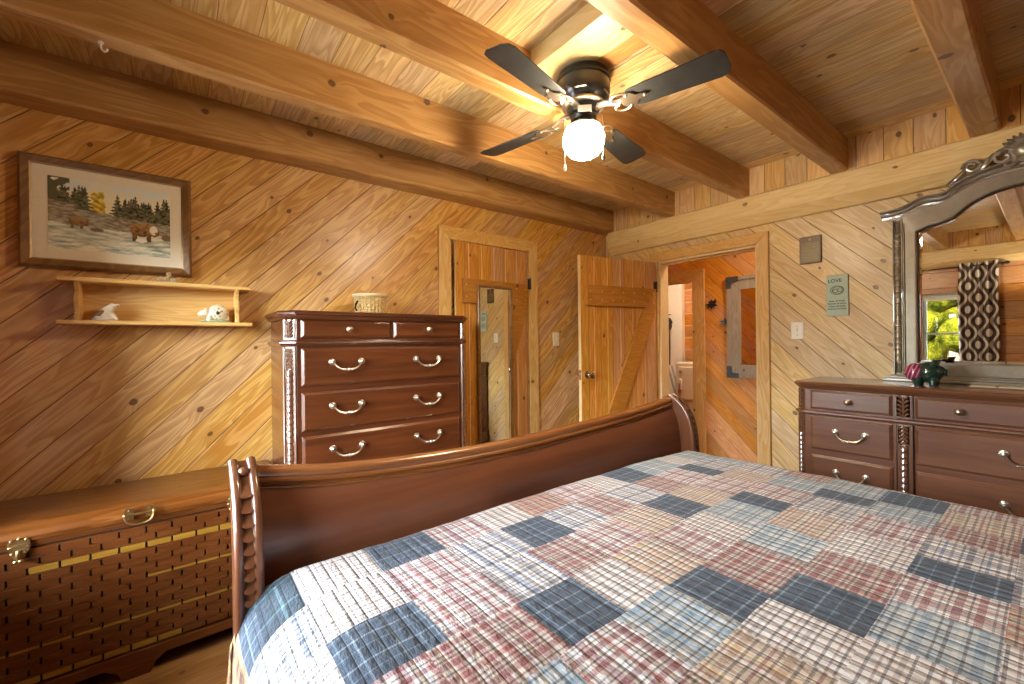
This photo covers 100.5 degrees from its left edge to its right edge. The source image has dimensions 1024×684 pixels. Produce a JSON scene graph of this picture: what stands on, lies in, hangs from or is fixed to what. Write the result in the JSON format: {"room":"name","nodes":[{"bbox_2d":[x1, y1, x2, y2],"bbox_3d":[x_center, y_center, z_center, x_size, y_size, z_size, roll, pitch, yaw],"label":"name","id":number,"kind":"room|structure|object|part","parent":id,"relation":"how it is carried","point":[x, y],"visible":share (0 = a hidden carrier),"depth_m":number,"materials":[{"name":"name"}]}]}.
{"room":"bedroom","nodes":[
{"label":"bedroom","id":0,"kind":"room"},
{"bbox_2d":[73,627,232,683],"bbox_3d":[1.211,1.306,2.774,7.100,0.060,5.300,-1,0,-38],"label":"floor","id":1,"kind":"structure","parent":0,"point":[205,660],"depth_m":1.71,"materials":[{"name":"brown wood"}]},
{"bbox_2d":[0,460,269,683],"bbox_3d":[-1.601,0.976,1.827,1.043,0.667,0.466,-1,0,-38],"label":"cedar trunk","id":2,"kind":"object","parent":1,"relation":"on","point":[110,578],"visible":0.72,"depth_m":1.65,"materials":[{"name":"brown wood"}]},
{"bbox_3d":[-1.487,0.699,1.679,1.021,0.040,0.021,-1,0,-38],"label":"rail","id":3,"kind":"part","parent":2,"relation":"part of","materials":[{"name":"brown wood"}]},
{"bbox_3d":[-1.612,0.670,1.835,1.041,0.055,0.443,-1,0,-38],"label":"lid","id":4,"kind":"part","parent":2,"relation":"part of","materials":[{"name":"brown wood"}]},
{"bbox_3d":[-1.453,0.678,1.662,0.100,0.066,0.021,-1,0,-38],"label":"lift handle","id":5,"kind":"part","parent":2,"relation":"part of","materials":[{"name":"gold metal"}]},
{"bbox_2d":[265,310,467,463],"bbox_3d":[-0.786,0.571,2.498,1.084,1.456,0.452,-1,0,-38],"label":"dresser","id":6,"kind":"object","parent":1,"relation":"on","point":[347,386],"visible":0.56,"depth_m":2.27,"materials":[{"name":"brown wood"}]},
{"bbox_3d":[-0.855,-0.067,2.224,0.457,0.090,0.024,-1,0,-38],"label":"drawer","id":7,"kind":"part","parent":6,"relation":"part of","materials":[{"name":"brown wood"}]},
{"bbox_3d":[-0.840,0.338,2.193,0.182,0.066,0.036,-1,0,-38],"label":"handle","id":8,"kind":"part","parent":6,"relation":"part of","materials":[{"name":"silver metal"}]},
{"bbox_3d":[-0.843,0.117,2.193,0.182,0.066,0.036,-1,0,-38],"label":"handle","id":9,"kind":"part","parent":6,"relation":"part of","materials":[{"name":"silver metal"}]},
{"bbox_3d":[-0.838,0.556,2.193,0.182,0.066,0.036,-1,0,-38],"label":"handle","id":10,"kind":"part","parent":6,"relation":"part of","materials":[{"name":"silver metal"}]},
{"bbox_3d":[-0.837,-0.067,2.201,0.032,0.032,0.033,-1,0,-38],"label":"knob","id":11,"kind":"part","parent":6,"relation":"part of","materials":[{"name":"silver metal"}]},
{"bbox_3d":[-0.801,0.004,2.509,1.064,0.032,0.420,-1,0,-38],"label":"waist moulding","id":12,"kind":"part","parent":6,"relation":"part of","materials":[{"name":"brown wood"}]},
{"bbox_2d":[352,293,387,312],"bbox_3d":[-0.842,-0.218,2.517,0.214,0.124,0.204,-1,0,-38],"label":"woven basket","id":13,"kind":"object","parent":6,"relation":"on","point":[363,302],"visible":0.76,"depth_m":2.44,"materials":[{"name":"beige wicker"}]},
{"bbox_3d":[-0.680,0.121,2.358,0.894,0.189,0.024,-1,0,-38],"label":"drawer","id":14,"kind":"part","parent":6,"relation":"part of","materials":[{"name":"brown wood"}]},
{"bbox_3d":[-0.677,0.342,2.358,0.894,0.194,0.024,-1,0,-38],"label":"drawer","id":15,"kind":"part","parent":6,"relation":"part of","materials":[{"name":"brown wood"}]},
{"bbox_3d":[-0.675,0.560,2.358,0.894,0.196,0.024,-1,0,-38],"label":"drawer","id":16,"kind":"part","parent":6,"relation":"part of","materials":[{"name":"brown wood"}]},
{"bbox_3d":[-0.496,-0.071,2.504,0.421,0.090,0.024,-1,0,-38],"label":"drawer","id":17,"kind":"part","parent":6,"relation":"part of","materials":[{"name":"brown wood"}]},
{"bbox_3d":[-0.482,0.112,2.475,0.182,0.066,0.036,-1,0,-38],"label":"handle","id":18,"kind":"part","parent":6,"relation":"part of","materials":[{"name":"silver metal"}]},
{"bbox_3d":[-0.479,0.334,2.475,0.182,0.066,0.036,-1,0,-38],"label":"handle","id":19,"kind":"part","parent":6,"relation":"part of","materials":[{"name":"silver metal"}]},
{"bbox_3d":[-0.477,0.552,2.475,0.182,0.066,0.036,-1,0,-38],"label":"handle","id":20,"kind":"part","parent":6,"relation":"part of","materials":[{"name":"silver metal"}]},
{"bbox_2d":[228,393,699,640],"bbox_3d":[0.734,0.658,0.888,2.049,1.249,2.171,-1,0,-38],"label":"sleigh bed","id":21,"kind":"object","parent":1,"relation":"on","point":[286,518],"visible":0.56,"depth_m":1.32,"materials":[{"name":"brown wood"}]},
{"bbox_3d":[-0.663,0.802,1.063,0.055,0.992,0.172,-1,0,-38],"label":"post","id":22,"kind":"part","parent":21,"relation":"part of","materials":[{"name":"brown wood"}]},
{"bbox_3d":[0.083,0.372,1.716,1.939,0.130,0.064,-1,0,-38],"label":"rolled rail","id":23,"kind":"part","parent":21,"relation":"part of","materials":[{"name":"brown wood"}]},
{"bbox_3d":[0.107,0.736,1.691,1.943,0.787,0.087,-1,0,-38],"label":"panel","id":24,"kind":"part","parent":21,"relation":"part of","materials":[{"name":"brown wood"}]},
{"bbox_3d":[0.903,0.784,2.287,0.055,0.992,0.172,-1,0,-38],"label":"post","id":25,"kind":"part","parent":21,"relation":"part of","materials":[{"name":"brown wood"}]},
{"bbox_3d":[0.729,0.811,0.882,1.870,0.460,1.765,-1,0,-38],"label":"mattress","id":26,"kind":"object","parent":21,"relation":"on","visible":0},
{"bbox_2d":[227,451,1023,683],"bbox_3d":[0.665,0.700,0.920,2.033,0.371,1.758,-1,0,-38],"label":"quilt","id":27,"kind":"object","parent":26,"relation":"on","point":[685,567],"visible":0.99,"depth_m":0.91,"materials":[{"name":"multicoloured fabric"}]},
{"bbox_2d":[669,365,676,393],"bbox_3d":[2.211,0.753,5.806,0.171,0.990,0.211,-1,0,-38],"label":"hose","id":28,"kind":"object","parent":1,"relation":"on","point":[672,367],"visible":0.19,"depth_m":5.77,"materials":[{"name":"grey plastic"}]},
{"bbox_2d":[668,284,684,393],"bbox_3d":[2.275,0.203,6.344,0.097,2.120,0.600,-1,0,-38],"label":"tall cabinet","id":29,"kind":"object","parent":1,"relation":"on","point":[676,298],"visible":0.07,"depth_m":6.14,"materials":[{"name":"white wood"}]},
{"bbox_2d":[669,314,672,364],"bbox_3d":[2.249,-0.035,6.152,0.122,0.736,0.134,-1,0,12],"label":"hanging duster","id":30,"kind":"object","parent":29,"relation":"hanging from","point":[670,320],"visible":0.42,"depth_m":6.11,"materials":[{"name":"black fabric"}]},
{"bbox_3d":[2.280,0.203,6.348,0.085,2.120,0.600,-1,0,-38],"label":"panel","id":31,"kind":"part","parent":29,"relation":"part of","materials":[{"name":"brown wood"}]},
{"bbox_2d":[676,361,692,411],"bbox_3d":[2.555,0.678,5.372,0.691,1.162,0.680,-1,0,-38],"label":"dryer","id":32,"kind":"object","parent":1,"relation":"on","point":[684,370],"visible":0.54,"depth_m":5.33,"materials":[{"name":"metal"}]},
{"bbox_3d":[2.121,0.535,5.383,0.020,0.140,0.050,-1,0,-38],"label":"handle","id":33,"kind":"part","parent":32,"relation":"part of","materials":[{"name":"white plastic"}]},
{"bbox_3d":[2.302,0.513,5.175,0.010,0.410,0.580,-1,0,-38],"label":"door","id":34,"kind":"part","parent":32,"relation":"part of","materials":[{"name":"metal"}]},
{"bbox_2d":[794,376,1023,517],"bbox_3d":[2.327,0.739,1.913,0.506,1.046,1.738,-1,0,-38],"label":"dresser","id":35,"kind":"object","parent":1,"relation":"on","point":[953,443],"visible":0.58,"depth_m":2.05,"materials":[{"name":"brown wood"}]},
{"bbox_3d":[1.767,0.320,2.244,0.033,0.030,0.030,-1,0,-38],"label":"knob","id":36,"kind":"part","parent":35,"relation":"part of","materials":[{"name":"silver metal"}]},
{"bbox_3d":[1.771,0.502,2.238,0.036,0.066,0.162,-1,0,-38],"label":"handle","id":37,"kind":"part","parent":35,"relation":"part of","materials":[{"name":"silver metal"}]},
{"bbox_3d":[1.774,0.720,2.238,0.036,0.066,0.162,-1,0,-38],"label":"handle","id":38,"kind":"part","parent":35,"relation":"part of","materials":[{"name":"silver metal"}]},
{"bbox_3d":[1.789,0.319,2.261,0.023,0.105,0.350,-1,0,-38],"label":"drawer","id":39,"kind":"part","parent":35,"relation":"part of","materials":[{"name":"brown wood"}]},
{"bbox_3d":[1.791,0.503,2.261,0.023,0.183,0.350,-1,0,-38],"label":"drawer","id":40,"kind":"part","parent":35,"relation":"part of","materials":[{"name":"brown wood"}]},
{"bbox_3d":[1.793,0.722,2.261,0.023,0.190,0.350,-1,0,-38],"label":"drawer","id":41,"kind":"part","parent":35,"relation":"part of","materials":[{"name":"brown wood"}]},
{"bbox_3d":[2.334,0.386,1.921,0.474,0.028,1.728,-1,0,-38],"label":"waist moulding","id":42,"kind":"part","parent":35,"relation":"part of","materials":[{"name":"brown wood"}]},
{"bbox_2d":[904,359,947,386],"bbox_3d":[2.083,0.153,2.144,0.108,0.133,0.161,-1,0,-38],"label":"piggy bank","id":43,"kind":"object","parent":35,"relation":"on","point":[931,372],"visible":1,"depth_m":2.11,"materials":[{"name":"ceramic"}]},
{"bbox_3d":[2.045,0.197,2.148,0.036,0.045,0.036,-1,0,-38],"label":"leg","id":44,"kind":"part","parent":43,"relation":"part of","materials":[{"name":"green ceramic"}]},
{"bbox_3d":[2.080,0.197,2.104,0.036,0.045,0.036,-1,0,-38],"label":"leg","id":45,"kind":"part","parent":43,"relation":"part of","materials":[{"name":"green ceramic"}]},
{"bbox_2d":[880,132,1023,385],"bbox_3d":[2.462,-0.394,2.029,0.105,1.218,1.076,-1,0,-38],"label":"dresser mirror","id":46,"kind":"object","parent":35,"relation":"on","point":[958,251],"visible":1,"depth_m":2.20,"materials":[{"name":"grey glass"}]},
{"bbox_3d":[2.187,-0.255,2.410,0.042,0.872,0.042,-1,0,-38],"label":"carved post","id":47,"kind":"part","parent":46,"relation":"part of","materials":[{"name":"wood"}]},
{"bbox_3d":[2.458,-0.790,2.030,0.072,0.175,1.076,-1,0,-38],"label":"crest moulding","id":48,"kind":"part","parent":46,"relation":"part of","materials":[{"name":"wood"}]},
{"bbox_3d":[2.485,0.146,2.041,0.034,0.063,0.900,-1,0,-38],"label":"rail","id":49,"kind":"part","parent":46,"relation":"part of","materials":[{"name":"wood"}]},
{"bbox_3d":[2.481,-0.328,2.042,0.003,0.885,0.794,-1,0,-38],"label":"glass","id":50,"kind":"part","parent":46,"relation":"part of","materials":[{"name":"white mirror"}]},
{"bbox_3d":[2.018,0.317,1.922,0.033,0.030,0.030,-1,0,-38],"label":"knob","id":51,"kind":"part","parent":35,"relation":"part of","materials":[{"name":"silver metal"}]},
{"bbox_3d":[2.162,0.499,1.786,0.023,0.183,0.690,-1,0,-38],"label":"drawer","id":52,"kind":"part","parent":35,"relation":"part of","materials":[{"name":"brown wood"}]},
{"bbox_3d":[2.160,0.315,1.786,0.023,0.105,0.690,-1,0,-38],"label":"drawer","id":53,"kind":"part","parent":35,"relation":"part of","materials":[{"name":"brown wood"}]},
{"bbox_3d":[2.165,0.717,1.786,0.023,0.190,0.690,-1,0,-38],"label":"drawer","id":54,"kind":"part","parent":35,"relation":"part of","materials":[{"name":"brown wood"}]},
{"bbox_2d":[968,384,1023,390],"bbox_3d":[2.313,0.210,1.908,0.140,0.014,0.362,-1,0,-38],"label":"tray","id":55,"kind":"object","parent":35,"relation":"on","point":[973,386],"visible":1,"depth_m":1.95,"materials":[{"name":"brown wood"}]},
{"bbox_3d":[2.142,0.716,1.768,0.036,0.066,0.162,-1,0,-38],"label":"handle","id":56,"kind":"part","parent":35,"relation":"part of","materials":[{"name":"silver metal"}]},
{"bbox_3d":[2.139,0.497,1.768,0.036,0.066,0.162,-1,0,-38],"label":"handle","id":57,"kind":"part","parent":35,"relation":"part of","materials":[{"name":"silver metal"}]},
{"bbox_2d":[0,102,605,500],"bbox_3d":[-0.673,0.046,2.963,4.187,2.503,0.100,-1,0,-38],"label":"wall","id":58,"kind":"structure","parent":0,"point":[82,406],"depth_m":2.20,"materials":[{"name":"brown wood"}]},
{"bbox_2d":[17,150,191,277],"bbox_3d":[-1.844,-0.565,1.967,0.582,0.481,0.038,-1,0,-38],"label":"framed picture","id":59,"kind":"object","parent":58,"relation":"attached to","point":[73,215],"visible":1,"depth_m":1.94,"materials":[{"name":"brown wood"}]},
{"bbox_2d":[47,175,169,257],"bbox_3d":[-1.840,-0.566,1.964,0.411,0.314,0.001,-1,0,-38],"label":"painting","id":60,"kind":"object","parent":59,"relation":"attached to","point":[82,215],"depth_m":1.95},
{"bbox_2d":[55,275,252,326],"bbox_3d":[-1.668,-0.180,2.047,0.711,0.204,0.122,-1,0,-38],"label":"wall shelf","id":61,"kind":"object","parent":58,"relation":"attached to","point":[142,303],"visible":1,"depth_m":2.04,"materials":[{"name":"brown wood"}]},
{"bbox_2d":[91,303,119,320],"bbox_3d":[-1.825,-0.133,1.915,0.096,0.085,0.053,-1,0,-38],"label":"bird figurine","id":62,"kind":"object","parent":61,"relation":"on","point":[106,313],"visible":0.94,"depth_m":1.91,"materials":[{"name":"white ceramic"}]},
{"bbox_3d":[-1.705,-0.179,2.091,0.567,0.167,0.008,-1,0,-38],"label":"panel","id":63,"kind":"part","parent":61,"relation":"part of","materials":[{"name":"brown wood"}]},
{"bbox_2d":[156,272,177,282],"bbox_3d":[-1.654,-0.308,2.045,0.082,0.054,0.025,-1,0,-38],"label":"figurine","id":64,"kind":"object","parent":61,"relation":"on","point":[167,278],"visible":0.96,"depth_m":2.04,"materials":[{"name":"beige ceramic"}]},
{"bbox_2d":[198,304,229,321],"bbox_3d":[-1.510,-0.143,2.160,0.136,0.096,0.073,-1,0,-38],"label":"turtle figurine","id":65,"kind":"object","parent":61,"relation":"on","point":[215,313],"visible":0.96,"depth_m":2.14,"materials":[{"name":"white ceramic"}]},
{"bbox_2d":[437,224,538,433],"bbox_3d":[-0.147,0.228,3.294,0.923,2.127,0.024,-1,0,-38],"label":"trim","id":66,"kind":"structure","parent":58,"relation":"attached to","point":[445,234],"depth_m":3.46,"materials":[{"name":"brown wood"}]},
{"bbox_3d":[-0.473,0.233,3.039,0.094,2.126,0.024,-1,0,-38],"label":"casing","id":67,"kind":"part","parent":66,"relation":"part of","materials":[{"name":"brown wood"}]},
{"bbox_3d":[-0.159,-0.788,3.294,0.921,0.094,0.024,-1,0,-38],"label":"head casing","id":68,"kind":"part","parent":66,"relation":"part of","materials":[{"name":"brown wood"}]},
{"bbox_3d":[0.180,0.225,3.550,0.094,2.126,0.024,-1,0,-38],"label":"casing","id":69,"kind":"part","parent":66,"relation":"part of","materials":[{"name":"brown wood"}]},
{"bbox_2d":[454,240,530,445],"bbox_3d":[-0.118,0.274,3.268,0.716,2.010,0.056,-1,0,-41],"label":"door","id":70,"kind":"structure","parent":58,"relation":"in","point":[474,264],"depth_m":3.22,"materials":[{"name":"brown wood"}]},
{"bbox_2d":[477,284,513,443],"bbox_3d":[-0.119,0.199,3.235,0.337,1.245,0.019,-1,0,-41],"label":"mirror","id":71,"kind":"object","parent":70,"relation":"attached to","point":[494,303],"visible":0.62,"depth_m":3.23,"materials":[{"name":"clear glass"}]},
{"bbox_2d":[553,332,558,345],"bbox_3d":[0.388,-0.026,3.720,0.072,0.116,0.016,-1,0,-38],"label":"light switch","id":72,"kind":"object","parent":58,"relation":"attached to","point":[555,334],"visible":1,"depth_m":3.72,"materials":[{"name":"beige plastic"}]},
{"bbox_2d":[0,0,1023,210],"bbox_3d":[0.473,-1.249,1.396,4.287,0.060,4.000,-1,0,-38],"label":"ceiling","id":73,"kind":"structure","parent":0,"point":[865,66],"depth_m":1.89,"materials":[{"name":"brown wood"}]},
{"bbox_2d":[0,39,613,234],"bbox_3d":[-0.612,-1.109,2.861,3.850,0.194,0.153,-1,0,-38],"label":"ceiling beam","id":74,"kind":"structure","parent":73,"relation":"attached to","point":[31,78],"depth_m":2.19,"materials":[{"name":"brown wood"}]},
{"bbox_2d":[0,0,674,216],"bbox_3d":[-0.203,-1.114,2.338,3.850,0.193,0.081,-1,0,-38],"label":"ceiling beam","id":75,"kind":"structure","parent":73,"relation":"attached to","point":[162,32],"depth_m":1.77,"materials":[{"name":"brown wood"}]},
{"bbox_2d":[98,40,107,52],"bbox_3d":[-1.371,-0.991,1.428,0.027,0.040,0.016,-1,0,-38],"label":"hook","id":76,"kind":"object","parent":75,"relation":"attached to","point":[100,42],"visible":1,"depth_m":1.42,"materials":[{"name":"white plastic"}]},
{"bbox_2d":[273,0,748,198],"bbox_3d":[0.148,-1.118,1.889,3.850,0.194,0.091,-1,0,-38],"label":"ceiling beam","id":77,"kind":"structure","parent":73,"relation":"attached to","point":[429,33],"depth_m":1.61,"materials":[{"name":"brown wood"}]},
{"bbox_2d":[480,43,730,171],"bbox_3d":[0.304,-0.924,1.818,0.868,0.420,0.863,-1,0,-6],"label":"ceiling fan","id":78,"kind":"object","parent":77,"relation":"hanging from","point":[581,89],"visible":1,"depth_m":1.72,"materials":[{"name":"black metal"}]},
{"bbox_3d":[0.008,-0.958,2.062,0.361,0.030,0.127,-1,0,40],"label":"blade","id":79,"kind":"part","parent":78,"relation":"part of","materials":[{"name":"black wood"}]},
{"bbox_3d":[0.057,-0.959,1.519,0.127,0.030,0.361,-1,0,40],"label":"blade","id":80,"kind":"part","parent":78,"relation":"part of","materials":[{"name":"black wood"}]},
{"bbox_3d":[0.237,-0.851,1.789,0.038,0.217,0.002,-1,0,-21],"label":"pull chain","id":81,"kind":"part","parent":78,"relation":"part of","materials":[{"name":"silver metal"}]},
{"bbox_3d":[0.305,-0.851,1.815,0.174,0.137,0.174,-1,0,-38],"label":"globe","id":82,"kind":"part","parent":78,"relation":"part of","materials":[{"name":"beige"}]},
{"bbox_3d":[0.298,-0.960,1.748,0.056,0.026,0.003,-1,0,5],"label":"label plate","id":83,"kind":"part","parent":78,"relation":"part of","materials":[{"name":"white plastic"}]},
{"bbox_3d":[0.364,-0.871,1.774,0.038,0.181,0.002,-1,0,35],"label":"pull chain","id":84,"kind":"part","parent":78,"relation":"part of","materials":[{"name":"silver metal"}]},
{"bbox_3d":[0.545,-0.964,2.115,0.127,0.030,0.361,-1,0,39],"label":"blade","id":85,"kind":"part","parent":78,"relation":"part of","materials":[{"name":"black wood"}]},
{"bbox_3d":[0.605,-0.965,1.573,0.361,0.030,0.127,-1,0,39],"label":"blade","id":86,"kind":"part","parent":78,"relation":"part of","materials":[{"name":"black wood"}]},
{"bbox_2d":[531,2,633,81],"bbox_3d":[0.290,-1.175,1.641,0.170,0.083,0.473,-1,0,-38],"label":"trim","id":87,"kind":"structure","parent":73,"relation":"attached to","point":[589,34],"depth_m":1.62,"materials":[{"name":"beige wood"}]},
{"bbox_2d":[596,35,646,68],"bbox_3d":[0.393,-1.178,1.722,0.088,0.079,0.473,-1,0,-38],"label":"trim","id":88,"kind":"structure","parent":73,"relation":"attached to","point":[633,43],"depth_m":1.67,"materials":[{"name":"brown wood"}]},
{"bbox_2d":[608,44,673,99],"bbox_3d":[0.497,-1.177,1.804,0.173,0.083,0.473,-1,0,-38],"label":"trim","id":89,"kind":"structure","parent":73,"relation":"attached to","point":[645,62],"depth_m":1.77,"materials":[{"name":"beige wood"}]},
{"bbox_2d":[586,0,847,173],"bbox_3d":[0.497,-1.122,1.442,3.850,0.194,0.096,-1,0,-38],"label":"ceiling beam","id":90,"kind":"structure","parent":73,"relation":"attached to","point":[683,31],"depth_m":1.73,"materials":[{"name":"brown wood"}]},
{"bbox_2d":[909,0,1000,136],"bbox_3d":[0.869,-1.127,0.966,3.850,0.193,0.108,-1,0,-38],"label":"ceiling beam","id":91,"kind":"structure","parent":73,"relation":"attached to","point":[954,31],"depth_m":1.59,"materials":[{"name":"brown wood"}]},
{"bbox_2d":[684,283,692,361],"bbox_3d":[2.755,0.006,5.896,0.100,2.503,2.100,-1,0,-38],"label":"wall","id":92,"kind":"structure","parent":0,"point":[688,286],"depth_m":6.10,"materials":[{"name":"brown wood"}]},
{"bbox_2d":[668,251,756,462],"bbox_3d":[2.861,0.005,3.567,0.100,2.503,4.100,-1,0,-38],"label":"wall","id":93,"kind":"structure","parent":0,"point":[731,403],"depth_m":4.37,"materials":[{"name":"brown wood"}]},
{"bbox_2d":[668,268,706,453],"bbox_3d":[1.771,0.246,4.866,0.022,2.045,0.898,-1,0,-38],"label":"trim","id":94,"kind":"structure","parent":93,"relation":"attached to","point":[696,277],"depth_m":4.56,"materials":[{"name":"brown wood"}]},
{"bbox_3d":[1.760,-0.708,4.866,0.022,0.135,0.896,-1,0,-38],"label":"head casing","id":95,"kind":"part","parent":94,"relation":"part of","materials":[{"name":"brown wood"}]},
{"bbox_3d":[2.006,0.244,4.565,0.022,2.043,0.135,-1,0,-38],"label":"casing","id":96,"kind":"part","parent":94,"relation":"part of","materials":[{"name":"brown wood"}]},
{"bbox_2d":[706,299,717,308],"bbox_3d":[2.087,-0.394,4.453,0.024,0.110,0.143,-1,0,-38],"label":"leaf ornament","id":97,"kind":"object","parent":93,"relation":"attached to","point":[711,304],"visible":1,"depth_m":4.45,"materials":[{"name":"brown metal"}]},
{"bbox_2d":[719,317,726,325],"bbox_3d":[2.171,-0.203,4.347,0.024,0.096,0.123,-1,0,-38],"label":"leaf ornament","id":98,"kind":"object","parent":93,"relation":"attached to","point":[724,322],"visible":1,"depth_m":4.34,"materials":[{"name":"metal"}]},
{"bbox_2d":[726,274,755,378],"bbox_3d":[2.392,-0.149,4.051,0.040,1.012,0.684,-1,0,-38],"label":"mirror","id":99,"kind":"object","parent":93,"relation":"attached to","point":[740,290],"visible":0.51,"depth_m":4.21,"materials":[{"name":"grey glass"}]},
{"bbox_3d":[2.399,-0.149,4.057,0.004,0.766,0.438,-1,0,-38],"label":"glass","id":100,"kind":"part","parent":99,"relation":"part of","materials":[{"name":"white mirror"}]},
{"bbox_2d":[606,187,948,470],"bbox_3d":[2.107,0.018,2.724,0.100,2.513,3.700,-1,0,-38],"label":"wall","id":101,"kind":"structure","parent":0,"point":[856,242],"depth_m":2.76,"materials":[{"name":"brown wood"}]},
{"bbox_2d":[577,254,657,421],"bbox_3d":[0.879,0.296,3.472,0.828,1.944,0.174,-1,0,-28],"label":"door","id":102,"kind":"structure","parent":101,"relation":"in","point":[617,303],"depth_m":3.42,"materials":[{"name":"brown wood"}]},
{"bbox_3d":[0.579,0.253,3.311,0.064,0.064,0.174,-1,0,-28],"label":"knob","id":103,"kind":"part","parent":102,"relation":"part of","materials":[{"name":"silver metal"}]},
{"bbox_2d":[649,231,771,465],"bbox_3d":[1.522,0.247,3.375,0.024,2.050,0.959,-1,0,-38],"label":"trim","id":104,"kind":"structure","parent":101,"relation":"attached to","point":[761,239],"depth_m":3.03,"materials":[{"name":"brown wood"}]},
{"bbox_3d":[1.251,0.251,3.722,0.024,2.049,0.078,-1,0,-38],"label":"casing","id":105,"kind":"part","parent":104,"relation":"part of","materials":[{"name":"brown wood"}]},
{"bbox_3d":[1.510,-0.739,3.375,0.024,0.078,0.956,-1,0,-38],"label":"head casing","id":106,"kind":"part","parent":104,"relation":"part of","materials":[{"name":"brown wood"}]},
{"bbox_3d":[1.793,0.244,3.028,0.024,2.048,0.078,-1,0,-38],"label":"casing","id":107,"kind":"part","parent":104,"relation":"part of","materials":[{"name":"brown wood"}]},
{"bbox_2d":[791,322,803,338],"bbox_3d":[1.919,-0.077,2.869,0.016,0.116,0.074,-1,0,-38],"label":"light switch","id":108,"kind":"object","parent":101,"relation":"attached to","point":[797,328],"visible":1,"depth_m":2.87,"materials":[{"name":"white plastic"}]},
{"bbox_2d":[799,234,821,264],"bbox_3d":[1.963,-0.606,2.802,0.019,0.178,0.122,-1,0,-38],"label":"wall plaque","id":109,"kind":"object","parent":101,"relation":"attached to","point":[810,246],"visible":1,"depth_m":2.79,"materials":[{"name":"brown wood"}]},
{"bbox_3d":[1.958,-0.590,2.797,0.002,0.122,0.098,-1,0,-38],"label":"engraved plate","id":110,"kind":"part","parent":109,"relation":"part of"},
{"bbox_2d":[603,84,1023,235],"bbox_3d":[2.025,-1.141,2.671,0.072,0.192,3.700,-1,0,-38],"label":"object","id":111,"kind":"structure","parent":101,"relation":"attached to","point":[944,126],"depth_m":2.52,"materials":[{"name":"brown wood"}]},
{"bbox_2d":[607,124,1023,255],"bbox_3d":[2.048,-0.940,2.631,0.089,0.211,3.612,-1,0,-38],"label":"ceiling beam","id":112,"kind":"structure","parent":101,"relation":"attached to","point":[933,168],"depth_m":2.68,"materials":[{"name":"brown wood"}]},
{"bbox_2d":[826,274,848,315],"bbox_3d":[2.055,-0.295,2.691,0.016,0.259,0.114,-1,0,-38],"label":"love sign","id":113,"kind":"object","parent":101,"relation":"attached to","point":[837,286],"visible":1,"depth_m":2.69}
]}

